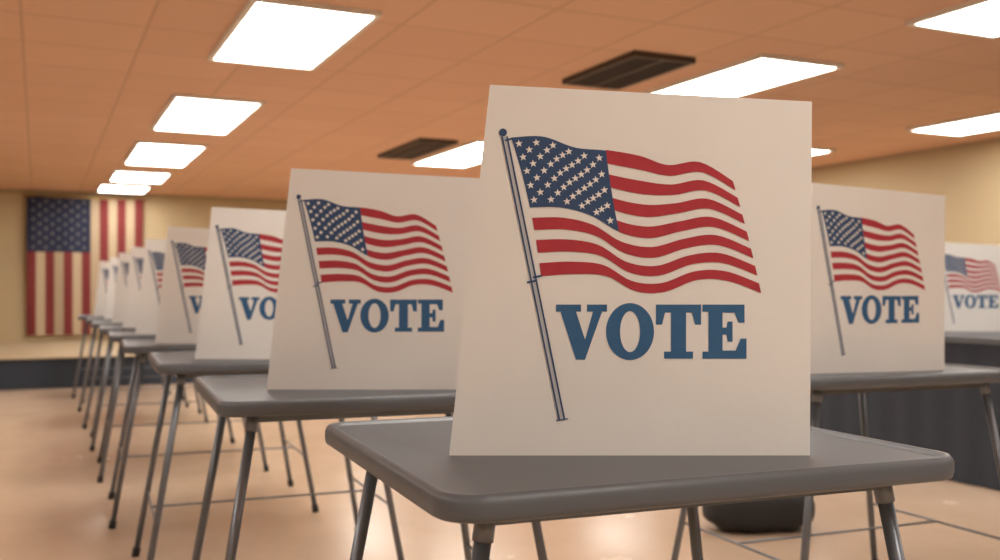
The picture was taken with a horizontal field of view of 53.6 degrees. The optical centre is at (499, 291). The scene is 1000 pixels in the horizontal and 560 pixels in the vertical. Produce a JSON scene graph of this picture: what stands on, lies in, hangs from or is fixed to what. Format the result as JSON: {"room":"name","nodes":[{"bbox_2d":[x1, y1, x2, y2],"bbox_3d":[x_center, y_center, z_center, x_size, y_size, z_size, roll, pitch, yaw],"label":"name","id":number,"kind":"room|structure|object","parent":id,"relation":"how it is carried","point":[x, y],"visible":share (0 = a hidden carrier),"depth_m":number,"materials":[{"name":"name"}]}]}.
{"room":"polling place","nodes":[
{"label":"polling place","id":0,"kind":"room"},
{"bbox_2d":[0,191,286,342],"bbox_3d":[-4.859,-0.195,14.561,12.700,2.450,0.100,0,0,-25],"label":"wall","id":1,"kind":"structure","parent":0,"point":[159,214],"depth_m":13.70,"materials":[{"name":"paint"}]},
{"bbox_2d":[22,195,146,334],"bbox_3d":[-5.848,-0.371,13.990,1.620,1.942,0.089,0,0,-25],"label":"flag","id":2,"kind":"object","parent":1,"relation":"attached to","point":[68,237],"visible":0.74,"depth_m":13.88,"materials":[{"name":"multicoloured fabric"}]},
{"bbox_2d":[0,188,286,201],"bbox_3d":[-4.833,-1.400,14.506,12.500,0.040,0.020,0,0,-25],"label":"trim","id":3,"kind":"structure","parent":1,"relation":"attached to","point":[1,189],"depth_m":14.32,"materials":[{"name":"beige paint"}]},
{"bbox_2d":[0,0,999,199],"bbox_3d":[-0.781,-1.470,5.815,12.700,0.100,19.400,0,0,-25],"label":"ceiling","id":4,"kind":"structure","parent":0,"point":[82,82],"depth_m":6.40,"materials":[{"name":"tile"}]},
{"bbox_2d":[96,183,151,193],"bbox_3d":[-5.134,-1.407,13.495,0.650,0.025,0.950,0,0,-25],"label":"ceiling light panel","id":5,"kind":"object","parent":4,"relation":"in","point":[102,187],"depth_m":13.38,"materials":[{"name":"white plastic"}]},
{"bbox_2d":[108,170,172,183],"bbox_3d":[-4.416,-1.407,12.119,0.650,0.025,1.100,0,0,-25],"label":"ceiling light panel","id":6,"kind":"object","parent":4,"relation":"in","point":[117,175],"depth_m":11.99,"materials":[{"name":"white plastic"}]},
{"bbox_2d":[123,141,207,167],"bbox_3d":[-3.471,-1.407,10.188,0.650,0.025,1.700,0,0,-25],"label":"ceiling light panel","id":7,"kind":"object","parent":4,"relation":"in","point":[147,153],"depth_m":10.00,"materials":[{"name":"white plastic"}]},
{"bbox_2d":[150,93,264,134],"bbox_3d":[-2.378,-1.407,7.939,0.650,0.025,1.600,0,0,-25],"label":"ceiling light panel","id":8,"kind":"object","parent":4,"relation":"in","point":[182,112],"depth_m":7.78,"materials":[{"name":"white plastic"}]},
{"bbox_2d":[208,0,381,70],"bbox_3d":[-1.179,-1.407,5.486,0.650,0.025,1.360,0,0,-25],"label":"ceiling light panel","id":9,"kind":"object","parent":4,"relation":"in","point":[293,34],"depth_m":5.36,"materials":[{"name":"white plastic"}]},
{"bbox_2d":[378,138,457,159],"bbox_3d":[-0.830,-1.403,9.750,0.380,0.035,1.250,0,0,-25],"label":"ceiling air vent","id":10,"kind":"object","parent":4,"relation":"in","point":[419,147],"depth_m":9.61,"materials":[{"name":"brown metal"}]},
{"bbox_2d":[410,140,483,167],"bbox_3d":[-0.308,-1.407,10.173,0.650,0.025,1.800,0,0,-25],"label":"ceiling light panel","id":11,"kind":"object","parent":4,"relation":"in","point":[468,154],"depth_m":10.30,"materials":[{"name":"white plastic"}]},
{"bbox_2d":[562,50,695,89],"bbox_3d":[0.800,-1.403,6.300,0.440,0.035,0.880,0,0,-25],"label":"ceiling air vent","id":12,"kind":"object","parent":4,"relation":"in","point":[633,67],"depth_m":6.21,"materials":[{"name":"brown metal"}]},
{"bbox_2d":[642,53,844,97],"bbox_3d":[1.564,-1.407,6.632,0.650,0.025,1.350,0,0,-25],"label":"ceiling light panel","id":13,"kind":"object","parent":4,"relation":"in","point":[762,71],"depth_m":6.43,"materials":[{"name":"white plastic"}]},
{"bbox_2d":[812,147,835,155],"bbox_3d":[2.764,-1.407,10.281,0.650,0.025,1.300,0,0,-25],"label":"ceiling light panel","id":14,"kind":"object","parent":4,"relation":"in","point":[815,151],"depth_m":9.82,"materials":[{"name":"white plastic"}]},
{"bbox_2d":[906,0,999,38],"bbox_3d":[2.693,-1.407,4.731,0.650,0.025,1.300,0,0,-25],"label":"ceiling light panel","id":15,"kind":"object","parent":4,"relation":"in","point":[978,18],"depth_m":5.10,"materials":[{"name":"white plastic"}]},
{"bbox_2d":[906,111,999,135],"bbox_3d":[4.092,-1.407,8.142,0.650,0.025,1.300,0,0,-25],"label":"ceiling light panel","id":16,"kind":"object","parent":4,"relation":"in","point":[990,121],"depth_m":8.37,"materials":[{"name":"white plastic"}]},
{"bbox_2d":[0,383,999,559],"bbox_3d":[-0.781,1.080,5.815,12.700,0.100,19.400,0,0,-25],"label":"floor","id":17,"kind":"structure","parent":0,"point":[53,505],"depth_m":4.60,"materials":[{"name":"plastic"}]},
{"bbox_2d":[0,341,192,389],"bbox_3d":[-6.233,0.863,11.851,7.680,0.335,3.610,0,0,-25],"label":"stage","id":18,"kind":"object","parent":17,"relation":"on","point":[23,365],"visible":0.29,"depth_m":10.71,"materials":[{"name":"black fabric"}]},
{"bbox_2d":[72,315,170,397],"bbox_3d":[-3.860,0.635,10.085,0.919,0.796,0.720,0,0,-23],"label":"folding table","id":19,"kind":"object","parent":17,"relation":"on","point":[80,317],"visible":0.4,"depth_m":9.66,"materials":[{"name":"grey plastic"}]},
{"bbox_2d":[94,261,109,315],"bbox_3d":[-3.811,-0.032,10.099,0.538,0.550,0.302,0,0,0],"label":"sign","id":20,"kind":"object","parent":19,"relation":"on","point":[104,266],"visible":0.16,"depth_m":9.95,"materials":[{"name":"white cardboard"}]},
{"bbox_2d":[78,317,188,411],"bbox_3d":[-3.330,0.635,9.005,0.919,0.796,0.720,0,0,-21],"label":"folding table","id":21,"kind":"object","parent":17,"relation":"on","point":[88,320],"visible":0.44,"depth_m":8.61,"materials":[{"name":"grey plastic"}]},
{"bbox_2d":[104,258,118,318],"bbox_3d":[-3.281,-0.032,9.019,0.538,0.550,0.302,0,0,0],"label":"sign","id":22,"kind":"object","parent":21,"relation":"on","point":[113,268],"visible":0.09,"depth_m":8.87,"materials":[{"name":"white cardboard"}]},
{"bbox_2d":[82,321,207,428],"bbox_3d":[-2.840,0.635,7.935,0.919,0.796,0.720,0,0,-21],"label":"folding table","id":23,"kind":"object","parent":17,"relation":"on","point":[95,324],"visible":0.46,"depth_m":7.53,"materials":[{"name":"grey plastic"}]},
{"bbox_2d":[112,253,129,322],"bbox_3d":[-2.791,-0.032,7.949,0.538,0.550,0.302,0,0,0],"label":"sign","id":24,"kind":"object","parent":23,"relation":"on","point":[124,258],"visible":0.09,"depth_m":7.80,"materials":[{"name":"white cardboard"}]},
{"bbox_2d":[89,325,234,450],"bbox_3d":[-2.360,0.635,6.895,0.919,0.796,0.720,0,0,-22],"label":"folding table","id":25,"kind":"object","parent":17,"relation":"on","point":[103,329],"visible":0.44,"depth_m":6.50,"materials":[{"name":"grey plastic"}]},
{"bbox_2d":[122,247,144,327],"bbox_3d":[-2.311,-0.032,6.909,0.538,0.550,0.302,0,0,0],"label":"sign","id":26,"kind":"object","parent":25,"relation":"on","point":[137,253],"visible":0.09,"depth_m":6.76,"materials":[{"name":"white cardboard"}]},
{"bbox_2d":[97,331,268,482],"bbox_3d":[-1.880,0.635,5.835,0.919,0.796,0.720,0,0,-22],"label":"folding table","id":27,"kind":"object","parent":17,"relation":"on","point":[113,336],"visible":0.5,"depth_m":5.66,"materials":[{"name":"grey plastic"}]},
{"bbox_2d":[135,239,165,333],"bbox_3d":[-1.831,-0.032,5.849,0.538,0.550,0.302,0,0,0],"label":"sign","id":28,"kind":"object","parent":27,"relation":"on","point":[154,253],"visible":0.23,"depth_m":5.70,"materials":[{"name":"white cardboard"}]},
{"bbox_2d":[108,339,318,528],"bbox_3d":[-1.400,0.635,4.785,0.919,0.796,0.720,0,0,-22],"label":"folding table","id":29,"kind":"object","parent":17,"relation":"on","point":[141,348],"visible":0.65,"depth_m":4.63,"materials":[{"name":"grey plastic"}]},
{"bbox_2d":[155,227,208,343],"bbox_3d":[-1.351,-0.032,4.799,0.538,0.550,0.302,0,0,0],"label":"sign","id":30,"kind":"object","parent":29,"relation":"on","point":[186,248],"visible":0.48,"depth_m":4.65,"materials":[{"name":"white cardboard"}]},
{"bbox_2d":[131,351,403,559],"bbox_3d":[-0.883,0.635,3.715,0.919,0.796,0.720,0,0,-22],"label":"folding table","id":31,"kind":"object","parent":17,"relation":"on","point":[184,365],"visible":0.53,"depth_m":3.53,"materials":[{"name":"grey plastic"}]},
{"bbox_2d":[195,207,285,358],"bbox_3d":[-0.834,-0.032,3.729,0.538,0.550,0.302,0,0,0],"label":"sign","id":32,"kind":"object","parent":31,"relation":"on","point":[244,248],"visible":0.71,"depth_m":3.58,"materials":[{"name":"white cardboard"}]},
{"bbox_2d":[192,374,547,559],"bbox_3d":[-0.360,0.635,2.595,0.919,0.796,0.720,0,0,-21],"label":"folding table","id":33,"kind":"object","parent":17,"relation":"on","point":[248,397],"visible":0.47,"depth_m":2.29,"materials":[{"name":"grey plastic"}]},
{"bbox_2d":[267,168,479,389],"bbox_3d":[-0.311,-0.032,2.609,0.538,0.550,0.302,0,0,0],"label":"sign","id":34,"kind":"object","parent":33,"relation":"on","point":[375,267],"visible":0.98,"depth_m":2.46,"materials":[{"name":"white cardboard"}]},
{"bbox_2d":[325,416,953,559],"bbox_3d":[0.176,0.635,1.615,0.919,0.796,0.720,0,0,-22],"label":"folding table","id":35,"kind":"object","parent":17,"relation":"on","point":[411,456],"visible":0.76,"depth_m":1.36,"materials":[{"name":"grey plastic"}]},
{"bbox_2d":[449,85,811,455],"bbox_3d":[0.194,-0.032,1.617,0.538,0.550,0.302,0,0,0],"label":"sign","id":36,"kind":"object","parent":35,"relation":"on","point":[639,281],"visible":1,"depth_m":1.47,"materials":[{"name":"white cardboard"}]},
{"bbox_2d":[702,497,814,532],"bbox_3d":[1.121,0.904,4.300,0.480,0.263,0.260,0,0,-6],"label":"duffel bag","id":37,"kind":"object","parent":17,"relation":"on","point":[786,514],"visible":0.5,"depth_m":4.18,"materials":[{"name":"black fabric"}]},
{"bbox_2d":[671,363,999,559],"bbox_3d":[1.100,0.635,3.190,0.919,0.796,0.720,0,0,-22],"label":"folding table","id":38,"kind":"object","parent":17,"relation":"on","point":[953,376],"visible":0.5,"depth_m":2.95,"materials":[{"name":"grey plastic"}]},
{"bbox_2d":[810,183,944,373],"bbox_3d":[1.083,-0.041,3.136,0.530,0.567,0.302,0,0,-16],"label":"sign","id":39,"kind":"object","parent":38,"relation":"on","point":[878,255],"visible":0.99,"depth_m":3.00,"materials":[{"name":"white cardboard"}]},
{"bbox_2d":[810,331,999,490],"bbox_3d":[2.633,0.636,6.303,1.140,0.787,5.640,0,0,-25],"label":"table","id":40,"kind":"object","parent":17,"relation":"on","point":[954,422],"visible":0.12,"depth_m":5.43,"materials":[{"name":"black fabric"}]},
{"bbox_2d":[944,242,999,330],"bbox_3d":[2.889,-0.032,6.229,0.538,0.550,0.302,0,0,0],"label":"sign","id":41,"kind":"object","parent":40,"relation":"on","point":[972,271],"visible":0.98,"depth_m":6.08,"materials":[{"name":"white cardboard"}]},
{"bbox_2d":[811,142,999,244],"bbox_3d":[4.929,-0.195,8.477,0.100,2.450,19.200,0,0,-25],"label":"wall","id":42,"kind":"structure","parent":0,"point":[968,178],"depth_m":9.55,"materials":[{"name":"paint"}]},
{"bbox_2d":[812,137,999,170],"bbox_3d":[4.879,-1.400,8.443,0.020,0.040,19.180,0,0,-25],"label":"trim","id":43,"kind":"structure","parent":42,"relation":"attached to","point":[997,139],"depth_m":9.99,"materials":[{"name":"beige paint"}]}
]}

